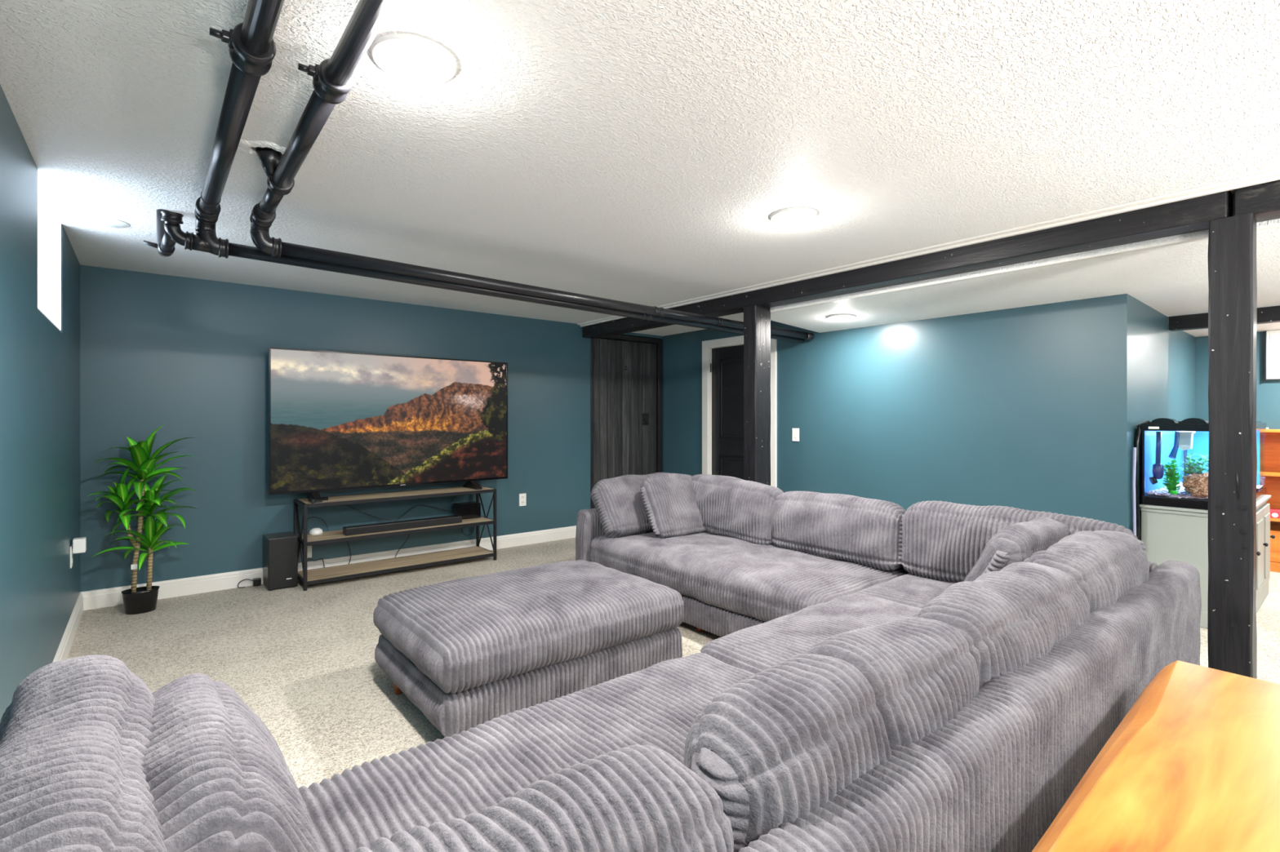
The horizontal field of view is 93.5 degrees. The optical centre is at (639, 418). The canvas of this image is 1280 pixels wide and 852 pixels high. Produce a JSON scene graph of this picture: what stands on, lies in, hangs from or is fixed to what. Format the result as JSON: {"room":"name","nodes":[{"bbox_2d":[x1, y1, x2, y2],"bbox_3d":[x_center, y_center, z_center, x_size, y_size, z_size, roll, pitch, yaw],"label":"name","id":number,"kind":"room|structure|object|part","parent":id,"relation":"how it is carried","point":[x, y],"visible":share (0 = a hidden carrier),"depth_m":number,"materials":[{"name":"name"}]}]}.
{"room":"leisure room","nodes":[
{"label":"leisure room","id":0,"kind":"room"},
{"bbox_2d":[0,84,79,722],"bbox_3d":[-1.145,0.119,0.647,0.300,2.150,8.050,0,0,-39],"label":"wall","id":1,"kind":"structure","parent":0,"point":[40,363],"depth_m":2.15,"materials":[{"name":"teal paint"}]},
{"bbox_2d":[37,220,61,332],"bbox_3d":[-2.690,-0.688,2.535,0.296,0.537,0.850,0,0,-39],"label":"window","id":2,"kind":"structure","parent":1,"relation":"attached to","point":[49,233],"depth_m":2.92,"materials":[{"name":"glass"}]},
{"bbox_2d":[52,592,83,662],"bbox_3d":[-1.038,1.137,0.766,0.016,0.115,7.700,0,0,-39],"label":"baseboard","id":3,"kind":"structure","parent":1,"relation":"attached to","point":[63,651],"depth_m":3.15,"materials":[{"name":"white paint"}]},
{"bbox_2d":[70,545,72,568],"bbox_3d":[-3.101,0.753,3.285,0.008,0.116,0.072,0,0,-39],"label":"wall outlet","id":4,"kind":"object","parent":1,"relation":"attached to","point":[71,547],"visible":0.97,"depth_m":3.26,"materials":[{"name":"white plastic"}]},
{"bbox_2d":[72,537,86,554],"bbox_3d":[-3.077,0.697,3.305,0.053,0.077,0.064,0,0,-39],"label":"plug adapter","id":5,"kind":"object","parent":4,"relation":"attached to","point":[79,544],"visible":1,"depth_m":3.28,"materials":[{"name":"white plastic"}]},
{"bbox_2d":[80,264,662,591],"bbox_3d":[-1.737,0.119,5.264,5.227,2.150,0.150,0,0,-39],"label":"wall","id":6,"kind":"structure","parent":0,"point":[188,356],"depth_m":4.29,"materials":[{"name":"teal paint"}]},
{"bbox_2d":[80,525,576,610],"bbox_3d":[-1.992,1.137,4.948,3.832,0.115,0.016,0,0,-39],"label":"baseboard","id":7,"kind":"structure","parent":6,"relation":"attached to","point":[112,597],"depth_m":4.33,"materials":[{"name":"white paint"}]},
{"bbox_2d":[519,493,526,506],"bbox_3d":[-1.106,0.767,5.677,0.072,0.116,0.008,0,0,-39],"label":"wall outlet","id":8,"kind":"object","parent":6,"relation":"attached to","point":[522,497],"visible":1,"depth_m":5.68,"materials":[{"name":"white plastic"}]},
{"bbox_2d":[591,334,662,508],"bbox_3d":[-0.159,0.151,6.520,0.977,2.085,0.142,0,0,-39],"label":"door","id":9,"kind":"structure","parent":6,"relation":"in","point":[627,371],"depth_m":6.48,"materials":[{"name":"black wood"}]},
{"bbox_3d":[0.059,0.009,6.652,0.090,0.130,0.014,0,0,-39],"label":"lock plate","id":10,"kind":"part","parent":9,"relation":"part of","materials":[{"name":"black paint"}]},
{"bbox_2d":[577,168,1279,327],"bbox_3d":[1.827,-0.942,3.106,0.056,0.028,7.698,0,0,-39],"label":"trim","id":11,"kind":"structure","parent":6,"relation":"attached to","point":[1268,176],"depth_m":3.02,"materials":[{"name":"white paint"}]},
{"bbox_2d":[0,0,1279,336],"bbox_3d":[0.720,-1.018,2.203,5.397,0.175,8.100,0,0,-39],"label":"ceiling","id":12,"kind":"structure","parent":0,"point":[640,152],"depth_m":1.99,"materials":[{"name":"white"}]},
{"bbox_2d":[238,139,285,158],"bbox_3d":[-1.325,-0.952,2.143,0.197,0.015,0.168,0,0,-39],"label":"plaster","id":13,"kind":"object","parent":12,"relation":"attached to","point":[244,145],"visible":0.61,"depth_m":2.10,"materials":[{"name":"white"}]},
{"bbox_2d":[370,33,457,84],"bbox_3d":[-0.599,-0.949,1.602,0.216,0.021,0.216,0,0,-39],"label":"recessed light","id":14,"kind":"object","parent":12,"relation":"in","point":[409,58],"visible":1,"depth_m":1.58,"materials":[{"name":"white plastic"}]},
{"bbox_2d":[142,0,804,342],"bbox_3d":[1.404,-0.809,1.775,4.459,0.295,6.152,0,0,-39],"label":"drain pipe","id":15,"kind":"object","parent":12,"relation":"attached to","point":[251,45],"visible":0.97,"depth_m":2.35,"materials":[{"name":"black paint"}]},
{"bbox_2d":[249,0,814,340],"bbox_3d":[1.672,-0.833,1.730,4.191,0.309,5.742,0,0,-39],"label":"drain pipe","id":16,"kind":"object","parent":12,"relation":"attached to","point":[333,78],"visible":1,"depth_m":2.22,"materials":[{"name":"black paint"}]},
{"bbox_2d":[769,207,817,224],"bbox_3d":[0.722,-0.949,2.831,0.216,0.021,0.216,0,0,-39],"label":"recessed light","id":17,"kind":"object","parent":12,"relation":"in","point":[793,215],"visible":1,"depth_m":2.80,"materials":[{"name":"white plastic"}]},
{"bbox_2d":[582,190,1232,338],"bbox_3d":[0.969,-0.889,4.333,0.164,0.134,4.712,0,0,-39],"label":"ceiling beam","id":18,"kind":"structure","parent":12,"relation":"attached to","point":[1191,215],"depth_m":3.19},
{"bbox_2d":[1234,179,1279,222],"bbox_3d":[3.418,-0.886,1.351,0.158,0.140,2.966,0,0,-39],"label":"ceiling beam","id":19,"kind":"structure","parent":12,"relation":"attached to","point":[1262,200],"depth_m":2.40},
{"bbox_2d":[66,537,1279,789],"bbox_3d":[1.703,1.254,3.071,7.977,0.120,8.200,0,0,-39],"label":"floor","id":20,"kind":"structure","parent":0,"point":[304,663],"depth_m":3.13,"materials":[{"name":"beige carpet"}]},
{"bbox_2d":[89,424,199,614],"bbox_3d":[-3.035,0.613,3.705,0.531,1.161,0.526,0,0,-39],"label":"potted plant","id":21,"kind":"object","parent":20,"relation":"on","point":[140,600],"visible":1,"depth_m":3.69,"materials":[{"name":"green plant"}]},
{"bbox_3d":[-3.116,0.670,3.680,0.023,0.276,0.086,0,0,34],"label":"stem","id":22,"kind":"part","parent":21,"relation":"part of","materials":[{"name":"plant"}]},
{"bbox_3d":[-3.095,0.714,3.711,0.072,0.761,0.030,0,0,-39],"label":"stem","id":23,"kind":"part","parent":21,"relation":"part of","materials":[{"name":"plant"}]},
{"bbox_3d":[-3.084,1.124,3.718,0.184,0.138,0.132,0,0,-39],"label":"pot","id":24,"kind":"part","parent":21,"relation":"part of","materials":[{"name":"black"}]},
{"bbox_3d":[-3.053,0.944,3.747,0.036,0.301,0.030,0,0,-39],"label":"stem","id":25,"kind":"part","parent":21,"relation":"part of","materials":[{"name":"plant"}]},
{"bbox_2d":[237,578,253,588],"bbox_3d":[-2.787,1.164,4.252,0.097,0.057,0.018,0,0,-30],"label":"cable","id":26,"kind":"object","parent":20,"relation":"on","point":[246,579],"visible":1,"depth_m":4.24,"materials":[{"name":"black plastic"}]},
{"bbox_2d":[253,577,261,586],"bbox_3d":[-2.729,1.165,4.289,0.047,0.051,0.036,0,0,-39],"label":"brick","id":27,"kind":"object","parent":20,"relation":"on","point":[256,581],"visible":1,"depth_m":4.28,"materials":[{"name":"black plastic"}]},
{"bbox_2d":[262,531,297,591],"bbox_3d":[-2.564,1.013,4.293,0.182,0.362,0.236,0,0,-39],"label":"subwoofer","id":28,"kind":"object","parent":20,"relation":"on","point":[280,550],"visible":1,"depth_m":4.21,"materials":[{"name":"black plastic"}]},
{"bbox_3d":[-2.492,1.010,4.204,0.170,0.341,0.004,0,0,-39],"label":"panel","id":29,"kind":"part","parent":28,"relation":"part of","materials":[{"name":"black"}]},
{"bbox_2d":[293,485,496,591],"bbox_3d":[-1.889,0.893,4.767,1.442,0.601,0.393,0,0,-39],"label":"tv stand","id":30,"kind":"object","parent":20,"relation":"on","point":[320,575],"depth_m":4.60,"materials":[{"name":"black metal"}]},
{"bbox_3d":[-2.539,0.894,4.440,0.022,0.600,0.022,0,0,-39],"label":"leg","id":31,"kind":"part","parent":30,"relation":"part of","materials":[{"name":"black metal"}]},
{"bbox_3d":[-2.430,0.872,4.307,0.016,0.026,0.321,0,0,-39],"label":"shelf rail","id":32,"kind":"part","parent":30,"relation":"part of","materials":[{"name":"black metal"}]},
{"bbox_3d":[-2.430,0.607,4.307,0.016,0.026,0.321,0,0,-39],"label":"shelf rail","id":33,"kind":"part","parent":30,"relation":"part of","materials":[{"name":"black metal"}]},
{"bbox_3d":[-2.430,1.145,4.307,0.016,0.026,0.321,0,0,-39],"label":"shelf rail","id":34,"kind":"part","parent":30,"relation":"part of","materials":[{"name":"black metal"}]},
{"bbox_3d":[-2.321,0.894,4.174,0.022,0.600,0.022,0,0,-39],"label":"leg","id":35,"kind":"part","parent":30,"relation":"part of","materials":[{"name":"black metal"}]},
{"bbox_3d":[-2.491,0.959,4.517,0.050,0.180,0.019,0,0,-39],"label":"power strip","id":36,"kind":"part","parent":30,"relation":"part of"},
{"bbox_2d":[309,528,323,535],"bbox_3d":[-2.404,0.835,4.467,0.092,0.045,0.092,0,0,-39],"label":"puck","id":37,"kind":"object","parent":30,"relation":"on","point":[314,531],"visible":1,"depth_m":4.44,"materials":[{"name":"white plastic"}]},
{"bbox_2d":[308,557,324,568],"bbox_3d":[-2.439,1.108,4.538,0.111,0.133,0.012,0,0,-37],"label":"cable","id":38,"kind":"object","parent":30,"relation":"hanging from","point":[308,557],"visible":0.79,"depth_m":4.55,"materials":[{"name":"black plastic"}]},
{"bbox_2d":[307,497,328,503],"bbox_3d":[-2.282,0.579,4.289,0.125,0.026,0.130,0,0,-39],"label":"box","id":39,"kind":"object","parent":30,"relation":"on","point":[312,500],"visible":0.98,"depth_m":4.28,"materials":[{"name":"black plastic"}]},
{"bbox_2d":[306,516,328,530],"bbox_3d":[-2.431,0.793,4.520,0.170,0.114,0.022,0,0,-39],"label":"cable","id":40,"kind":"object","parent":30,"relation":"on","point":[311,517],"visible":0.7,"depth_m":4.55,"materials":[{"name":"black plastic"}]},
{"bbox_2d":[346,541,351,564],"bbox_3d":[-2.276,1.024,4.689,0.046,0.282,0.022,0,0,-39],"label":"cable","id":41,"kind":"object","parent":30,"relation":"hanging from","point":[347,541],"visible":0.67,"depth_m":4.69,"materials":[{"name":"black plastic"}]},
{"bbox_2d":[333,495,391,520],"bbox_3d":[-2.186,0.707,4.745,0.427,0.231,0.024,0,0,-31],"label":"cable","id":42,"kind":"object","parent":30,"relation":"hanging from","point":[333,495],"visible":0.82,"depth_m":4.76,"materials":[{"name":"black plastic"}]},
{"bbox_2d":[268,346,507,502],"bbox_3d":[-1.876,0.048,4.757,1.816,1.088,0.300,0,0,-39],"label":"television","id":43,"kind":"object","parent":30,"relation":"on","point":[338,420],"visible":1,"depth_m":4.65,"materials":[{"name":"black plastic"}]},
{"bbox_3d":[-1.991,1.145,4.891,1.398,0.026,0.016,0,0,-39],"label":"shelf rail","id":44,"kind":"part","parent":30,"relation":"part of","materials":[{"name":"black metal"}]},
{"bbox_3d":[-1.770,1.145,4.621,1.398,0.026,0.016,0,0,-39],"label":"shelf rail","id":45,"kind":"part","parent":30,"relation":"part of","materials":[{"name":"black metal"}]},
{"bbox_3d":[-1.770,0.872,4.621,1.398,0.026,0.016,0,0,-39],"label":"shelf rail","id":46,"kind":"part","parent":30,"relation":"part of","materials":[{"name":"wood"}]},
{"bbox_3d":[-1.770,0.607,4.621,1.398,0.026,0.016,0,0,-39],"label":"shelf rail","id":47,"kind":"part","parent":30,"relation":"part of","materials":[{"name":"black metal"}]},
{"bbox_2d":[395,533,409,557],"bbox_3d":[-1.948,1.024,4.952,0.157,0.282,0.015,0,0,-45],"label":"cable","id":48,"kind":"object","parent":30,"relation":"hanging from","point":[409,534],"visible":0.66,"depth_m":4.94,"materials":[{"name":"black plastic"}]},
{"bbox_2d":[342,515,462,536],"bbox_3d":[-1.831,0.830,4.702,0.885,0.056,0.092,0,0,-39],"label":"soundbar","id":49,"kind":"object","parent":30,"relation":"on","point":[438,521],"visible":1,"depth_m":4.64,"materials":[{"name":"black plastic"}]},
{"bbox_2d":[395,504,453,521],"bbox_3d":[-1.822,0.788,5.034,0.513,0.128,0.068,0,0,-39],"label":"cable","id":50,"kind":"object","parent":30,"relation":"on","point":[420,504],"visible":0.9,"depth_m":5.07,"materials":[{"name":"black plastic"}]},
{"bbox_2d":[453,501,480,519],"bbox_3d":[-1.491,0.793,5.186,0.195,0.128,0.123,0,0,-39],"label":"media box","id":51,"kind":"object","parent":30,"relation":"on","point":[468,510],"visible":0.8,"depth_m":5.14,"materials":[{"name":"black plastic"}]},
{"bbox_3d":[-1.439,0.894,5.338,0.022,0.600,0.022,0,0,-39],"label":"leg","id":52,"kind":"part","parent":30,"relation":"part of","materials":[{"name":"black metal"}]},
{"bbox_3d":[-1.222,0.894,5.073,0.022,0.600,0.022,0,0,-39],"label":"leg","id":53,"kind":"part","parent":30,"relation":"part of","materials":[{"name":"black metal"}]},
{"bbox_2d":[373,560,683,737],"bbox_3d":[-0.494,0.973,2.749,1.174,0.442,0.889,0,0,-39],"label":"ottoman","id":54,"kind":"object","parent":20,"relation":"on","point":[469,652],"visible":0.98,"depth_m":2.42,"materials":[{"name":"grey fabric"}]},
{"bbox_3d":[-1.048,1.157,2.618,0.051,0.075,0.052,0,0,-39],"label":"leg","id":55,"kind":"part","parent":54,"relation":"part of","materials":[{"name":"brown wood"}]},
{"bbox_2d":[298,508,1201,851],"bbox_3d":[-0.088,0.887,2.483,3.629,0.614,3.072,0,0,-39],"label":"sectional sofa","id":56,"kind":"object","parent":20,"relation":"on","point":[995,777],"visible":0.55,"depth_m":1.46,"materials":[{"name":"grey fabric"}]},
{"bbox_2d":[0,654,167,851],"bbox_3d":[-0.744,0.605,0.800,0.253,0.424,0.862,0,0,-37],"label":"cushion","id":57,"kind":"object","parent":56,"relation":"on","point":[74,732],"visible":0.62,"depth_m":0.72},
{"bbox_2d":[140,673,320,851],"bbox_3d":[-0.649,0.631,0.935,0.254,0.372,0.621,0,0,-40],"label":"pillow","id":58,"kind":"object","parent":56,"relation":"on","point":[218,779],"visible":0.73,"depth_m":0.81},
{"bbox_2d":[354,744,733,851],"bbox_3d":[-0.214,0.641,0.676,0.831,0.347,0.276,0,0,-39],"label":"cushion","id":59,"kind":"object","parent":56,"relation":"on","point":[633,798],"visible":1,"depth_m":0.76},
{"bbox_3d":[-0.071,0.886,4.358,0.889,0.533,0.160,0,0,-39],"label":"arm","id":60,"kind":"part","parent":56,"relation":"part of"},
{"bbox_2d":[590,472,669,538],"bbox_3d":[0.056,0.613,4.269,0.861,0.429,0.363,0,0,-39],"label":"cushion","id":61,"kind":"object","parent":56,"relation":"on","point":[618,503],"visible":0.38,"depth_m":4.02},
{"bbox_2d":[640,473,706,538],"bbox_3d":[0.246,0.591,4.084,0.532,0.428,0.293,0,0,-40],"label":"pillow","id":62,"kind":"object","parent":56,"relation":"on","point":[670,506],"visible":0.88,"depth_m":3.97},
{"bbox_3d":[0.340,1.164,3.377,0.051,0.060,0.052,0,0,-39],"label":"leg","id":63,"kind":"part","parent":56,"relation":"part of","materials":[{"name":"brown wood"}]},
{"bbox_2d":[690,474,783,545],"bbox_3d":[0.609,0.602,4.019,0.273,0.426,0.866,0,0,-40],"label":"cushion","id":64,"kind":"object","parent":56,"relation":"on","point":[732,507],"visible":0.71,"depth_m":3.85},
{"bbox_2d":[700,593,921,674],"bbox_3d":[0.890,0.881,2.079,1.049,0.237,1.008,0,0,-39],"label":"seat cushion","id":65,"kind":"object","parent":56,"relation":"on","point":[753,650],"depth_m":2.22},
{"bbox_2d":[684,617,978,851],"bbox_3d":[0.411,0.622,1.191,0.813,0.364,0.280,0,0,-39],"label":"cushion","id":66,"kind":"object","parent":56,"relation":"on","point":[780,744],"visible":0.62,"depth_m":1.01,"materials":[{"name":"fabric"}]},
{"bbox_2d":[772,491,906,571],"bbox_3d":[1.111,0.613,3.408,0.266,0.378,0.851,0,0,-40],"label":"cushion","id":67,"kind":"object","parent":56,"relation":"on","point":[864,531],"visible":0.93,"depth_m":3.27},
{"bbox_3d":[0.179,0.866,0.799,1.909,0.572,0.126,0,0,-39],"label":"frame","id":68,"kind":"part","parent":56,"relation":"part of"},
{"bbox_2d":[857,573,955,608],"bbox_3d":[1.521,0.882,2.588,0.669,0.233,0.983,0,0,-39],"label":"seat cushion","id":69,"kind":"object","parent":56,"relation":"on","point":[908,589],"depth_m":2.74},
{"bbox_2d":[912,561,1090,689],"bbox_3d":[1.003,0.615,1.667,0.836,0.363,0.277,0,0,-39],"label":"cushion","id":70,"kind":"object","parent":56,"relation":"on","point":[1008,618],"visible":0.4,"depth_m":1.51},
{"bbox_2d":[964,516,1069,581],"bbox_3d":[1.497,0.601,2.404,0.621,0.400,0.257,0,0,-39],"label":"pillow","id":71,"kind":"object","parent":56,"relation":"on","point":[1015,543],"visible":0.36,"depth_m":2.23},
{"bbox_2d":[902,501,1146,582],"bbox_3d":[1.670,0.600,2.741,0.261,0.398,0.981,0,0,-41],"label":"cushion","id":72,"kind":"object","parent":56,"relation":"on","point":[942,541],"visible":0.39,"depth_m":2.82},
{"bbox_2d":[1023,530,1149,612],"bbox_3d":[1.593,0.605,2.153,0.806,0.380,0.274,0,0,-39],"label":"cushion","id":73,"kind":"object","parent":56,"relation":"on","point":[1104,565],"visible":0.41,"depth_m":1.99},
{"bbox_3d":[1.541,0.867,1.913,1.829,0.570,0.125,0,0,-39],"label":"frame","id":74,"kind":"part","parent":56,"relation":"part of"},
{"bbox_3d":[1.179,0.867,3.579,0.128,0.572,2.979,0,0,-39],"label":"frame","id":75,"kind":"part","parent":56,"relation":"part of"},
{"bbox_2d":[743,305,770,485],"bbox_3d":[0.869,0.186,4.467,0.180,2.016,0.125,0,0,-39],"label":"support post","id":76,"kind":"object","parent":20,"relation":"on","point":[757,319],"visible":0.66,"depth_m":4.41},
{"bbox_2d":[1031,660,1279,851],"bbox_3d":[0.964,0.924,0.761,1.855,0.540,0.812,0,0,-39],"label":"console table","id":77,"kind":"object","parent":20,"relation":"on","point":[1193,764],"visible":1,"depth_m":1.10,"materials":[{"name":"brown wood"}]},
{"bbox_2d":[1139,494,1275,628],"bbox_3d":[3.668,0.858,3.863,1.274,0.672,0.481,0,0,-39],"label":"base cabinet","id":78,"kind":"object","parent":20,"relation":"on","point":[1167,533],"visible":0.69,"depth_m":3.56,"materials":[{"name":"white paint"}]},
{"bbox_2d":[1141,417,1266,510],"bbox_3d":[3.655,0.259,3.878,1.232,0.524,0.430,0,0,-39],"label":"aquarium","id":79,"kind":"object","parent":78,"relation":"on","point":[1167,426],"visible":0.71,"depth_m":3.75,"materials":[{"name":"black"}]},
{"bbox_2d":[1134,420,1150,540],"bbox_3d":[3.046,0.593,3.661,0.125,1.162,0.054,0,0,-21],"label":"hose","id":80,"kind":"object","parent":79,"relation":"attached to","point":[1137,440],"visible":0.58,"depth_m":3.64,"materials":[{"name":"black"}]},
{"bbox_3d":[3.081,0.056,3.610,0.002,0.014,0.050,0,0,-39],"label":"maker plate","id":81,"kind":"part","parent":79,"relation":"part of","materials":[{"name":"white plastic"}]},
{"bbox_2d":[1149,431,1164,484],"bbox_3d":[3.127,0.240,3.643,0.068,0.323,0.053,0,0,21],"label":"intake","id":82,"kind":"object","parent":79,"relation":"in","point":[1157,470],"visible":1,"depth_m":3.63,"materials":[{"name":"blue plastic"}]},
{"bbox_2d":[1168,431,1179,458],"bbox_3d":[3.262,0.163,3.679,0.062,0.168,0.036,0,0,-17],"label":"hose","id":83,"kind":"object","parent":79,"relation":"in","point":[1173,453],"visible":1,"depth_m":3.67,"materials":[{"name":"blue plastic"}]},
{"bbox_2d":[1177,431,1195,450],"bbox_3d":[3.328,0.137,3.672,0.070,0.115,0.080,0,0,-39],"label":"box","id":84,"kind":"object","parent":79,"relation":"in","point":[1185,442],"visible":0.83,"depth_m":3.65,"materials":[{"name":"white plastic"}]},
{"bbox_2d":[1146,481,1262,499],"bbox_3d":[3.654,0.454,3.876,1.196,0.035,0.400,0,0,-39],"label":"gravel","id":85,"kind":"object","parent":79,"relation":"in","point":[1182,493],"visible":0.16,"depth_m":3.65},
{"bbox_2d":[1160,458,1182,493],"bbox_3d":[3.196,0.346,3.630,0.114,0.207,0.132,0,0,-25],"label":"plant","id":86,"kind":"object","parent":85,"relation":"on","point":[1172,477],"visible":0.96,"depth_m":3.61,"materials":[{"name":"green plant"}]},
{"bbox_2d":[1169,490,1177,494],"bbox_3d":[3.170,0.439,3.573,0.038,0.024,0.037,0,0,-39],"label":"stone","id":87,"kind":"object","parent":85,"relation":"on","point":[1173,492],"visible":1,"depth_m":3.56,"materials":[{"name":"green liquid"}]},
{"bbox_2d":[1179,453,1208,492],"bbox_3d":[3.360,0.329,3.637,0.142,0.242,0.173,0,0,-16],"label":"plant","id":88,"kind":"object","parent":85,"relation":"on","point":[1188,470],"visible":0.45,"depth_m":3.64,"materials":[{"name":"green plant"}]},
{"bbox_2d":[1182,472,1208,493],"bbox_3d":[3.315,0.391,3.558,0.179,0.147,0.169,0,0,-39],"label":"rock","id":89,"kind":"object","parent":85,"relation":"on","point":[1190,481],"visible":0.46,"depth_m":3.55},
{"bbox_2d":[1189,484,1208,497],"bbox_3d":[3.263,0.425,3.505,0.095,0.082,0.094,0,0,-39],"label":"rock","id":90,"kind":"object","parent":85,"relation":"on","point":[1198,491],"visible":0.91,"depth_m":3.48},
{"bbox_3d":[3.658,0.550,3.876,1.250,0.023,0.442,0,0,-39],"label":"moulding","id":91,"kind":"part","parent":78,"relation":"part of","materials":[{"name":"white paint"}]},
{"bbox_3d":[3.661,0.530,3.872,1.274,0.017,0.457,0,0,-39],"label":"moulding","id":92,"kind":"part","parent":78,"relation":"part of","materials":[{"name":"white paint"}]},
{"bbox_3d":[3.796,0.829,3.703,0.375,0.510,0.020,0,0,-39],"label":"door","id":93,"kind":"part","parent":78,"relation":"part of","materials":[{"name":"white paint"}]},
{"bbox_3d":[3.804,0.829,3.693,0.265,0.400,0.006,0,0,-39],"label":"door panel","id":94,"kind":"part","parent":78,"relation":"part of","materials":[{"name":"white paint"}]},
{"bbox_3d":[4.102,0.829,3.953,0.375,0.510,0.020,0,0,-39],"label":"door","id":95,"kind":"part","parent":78,"relation":"part of","materials":[{"name":"white paint"}]},
{"bbox_3d":[4.110,0.829,3.943,0.265,0.400,0.006,0,0,-39],"label":"door panel","id":96,"kind":"part","parent":78,"relation":"part of","materials":[{"name":"white paint"}]},
{"bbox_2d":[1207,213,1257,679],"bbox_3d":[2.449,0.186,2.489,0.131,2.016,0.135,0,0,-39],"label":"support post","id":97,"kind":"object","parent":20,"relation":"on","point":[1232,634],"visible":0.94,"depth_m":2.45,"materials":[{"name":"black wood"}]},
{"bbox_2d":[1259,429,1279,573],"bbox_3d":[5.347,0.640,4.361,0.270,1.108,1.509,0,0,-39],"label":"bookcase","id":98,"kind":"object","parent":20,"relation":"on","point":[1269,439],"visible":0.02,"depth_m":4.84,"materials":[{"name":"orange wood"}]},
{"bbox_3d":[5.351,0.440,4.364,0.244,0.022,1.441,0,0,-39],"label":"shelf","id":99,"kind":"part","parent":98,"relation":"part of","materials":[{"name":"orange wood"}]},
{"bbox_3d":[5.449,0.622,4.444,0.008,1.025,1.441,0,0,-39],"label":"panel","id":100,"kind":"part","parent":98,"relation":"part of","materials":[{"name":"orange wood"}]},
{"bbox_2d":[1270,508,1279,519],"bbox_3d":[5.075,0.749,4.677,0.182,0.060,0.580,0,0,-39],"label":"game box","id":101,"kind":"object","parent":98,"relation":"on","point":[1274,513],"visible":0.28,"depth_m":4.70,"materials":[{"name":"red"}]},
{"bbox_3d":[5.351,0.790,4.364,0.244,0.022,1.441,0,0,-39],"label":"shelf","id":102,"kind":"part","parent":98,"relation":"part of","materials":[{"name":"orange wood"}]},
{"bbox_3d":[5.276,0.999,4.303,0.016,0.240,1.441,0,0,-39],"label":"panel","id":103,"kind":"part","parent":98,"relation":"part of","materials":[{"name":"orange wood"}]},
{"bbox_2d":[662,293,1132,531],"bbox_3d":[1.589,0.129,5.262,0.120,2.130,4.263,0,0,-39],"label":"wall","id":104,"kind":"structure","parent":0,"point":[1029,408],"depth_m":4.32,"materials":[{"name":"teal paint"}]},
{"bbox_2d":[702,335,777,487],"bbox_3d":[0.995,0.193,5.960,0.117,2.003,0.956,0,0,-39],"label":"door","id":105,"kind":"structure","parent":104,"relation":"in","point":[722,359],"depth_m":6.11,"materials":[{"name":"black wood"}]},
{"bbox_3d":[1.002,0.229,5.965,0.011,1.911,0.792,0,0,-39],"label":"frame","id":106,"kind":"part","parent":105,"relation":"part of","materials":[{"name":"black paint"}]},
{"bbox_3d":[1.003,0.674,5.967,0.010,0.556,0.546,0,0,-39],"label":"moulding","id":107,"kind":"part","parent":105,"relation":"part of","materials":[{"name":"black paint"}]},
{"bbox_3d":[1.003,-0.199,5.967,0.010,0.781,0.546,0,0,-39],"label":"moulding","id":108,"kind":"part","parent":105,"relation":"part of","materials":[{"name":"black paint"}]},
{"bbox_3d":[1.006,0.674,5.969,0.008,0.480,0.470,0,0,-39],"label":"panel","id":109,"kind":"part","parent":105,"relation":"part of","materials":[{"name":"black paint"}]},
{"bbox_3d":[1.006,-0.199,5.969,0.008,0.705,0.470,0,0,-39],"label":"panel","id":110,"kind":"part","parent":105,"relation":"part of","materials":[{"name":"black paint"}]},
{"bbox_2d":[792,428,799,441],"bbox_3d":[1.395,0.146,5.396,0.008,0.116,0.072,0,0,-39],"label":"light switch","id":111,"kind":"object","parent":104,"relation":"attached to","point":[795,431],"visible":1,"depth_m":5.39,"materials":[{"name":"white plastic"}]},
{"bbox_2d":[769,193,1279,337],"bbox_3d":[4.131,-0.907,3.538,3.725,0.398,5.850,0,0,-39],"label":"ceiling","id":112,"kind":"structure","parent":0,"point":[1172,281],"depth_m":3.54,"materials":[{"name":"white"}]},
{"bbox_2d":[826,314,856,319],"bbox_3d":[1.524,-0.766,4.551,0.216,0.021,0.216,0,0,-39],"label":"recessed light","id":113,"kind":"object","parent":112,"relation":"in","point":[834,317],"visible":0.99,"depth_m":4.51,"materials":[{"name":"white plastic"}]},
{"bbox_2d":[770,223,1279,313],"bbox_3d":[2.651,-0.797,2.444,0.042,0.014,5.630,0,0,-39],"label":"trim","id":114,"kind":"structure","parent":112,"relation":"attached to","point":[1276,225],"depth_m":3.16,"materials":[{"name":"white paint"}]},
{"bbox_2d":[1168,305,1279,331],"bbox_3d":[4.902,-0.681,2.930,0.100,0.110,3.533,0,0,-39],"label":"ceiling beam","id":115,"kind":"structure","parent":112,"relation":"attached to","point":[1271,314],"depth_m":4.14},
{"bbox_2d":[1132,297,1195,540],"bbox_3d":[3.907,0.194,4.519,2.530,2.000,0.180,0,0,-39],"label":"wall","id":116,"kind":"structure","parent":0,"point":[1163,360],"depth_m":4.09,"materials":[{"name":"teal paint"}]},
{"bbox_2d":[1132,447,1136,535],"bbox_3d":[2.964,0.674,3.607,0.030,1.000,0.020,0,0,-39],"label":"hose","id":117,"kind":"object","parent":116,"relation":"attached to","point":[1134,464],"visible":0.57,"depth_m":3.60,"materials":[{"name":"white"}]},
{"bbox_2d":[1195,331,1279,429],"bbox_3d":[6.063,0.194,3.817,0.120,2.000,3.837,0,0,-39],"label":"wall","id":118,"kind":"structure","parent":0,"point":[1268,392],"depth_m":4.93,"materials":[{"name":"teal paint"}]},
{"bbox_2d":[1264,329,1279,380],"bbox_3d":[5.490,-0.510,4.371,0.066,0.396,1.321,0,0,-39],"label":"window","id":119,"kind":"structure","parent":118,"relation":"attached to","point":[1272,338],"depth_m":4.83,"materials":[{"name":"glass"}]}
]}

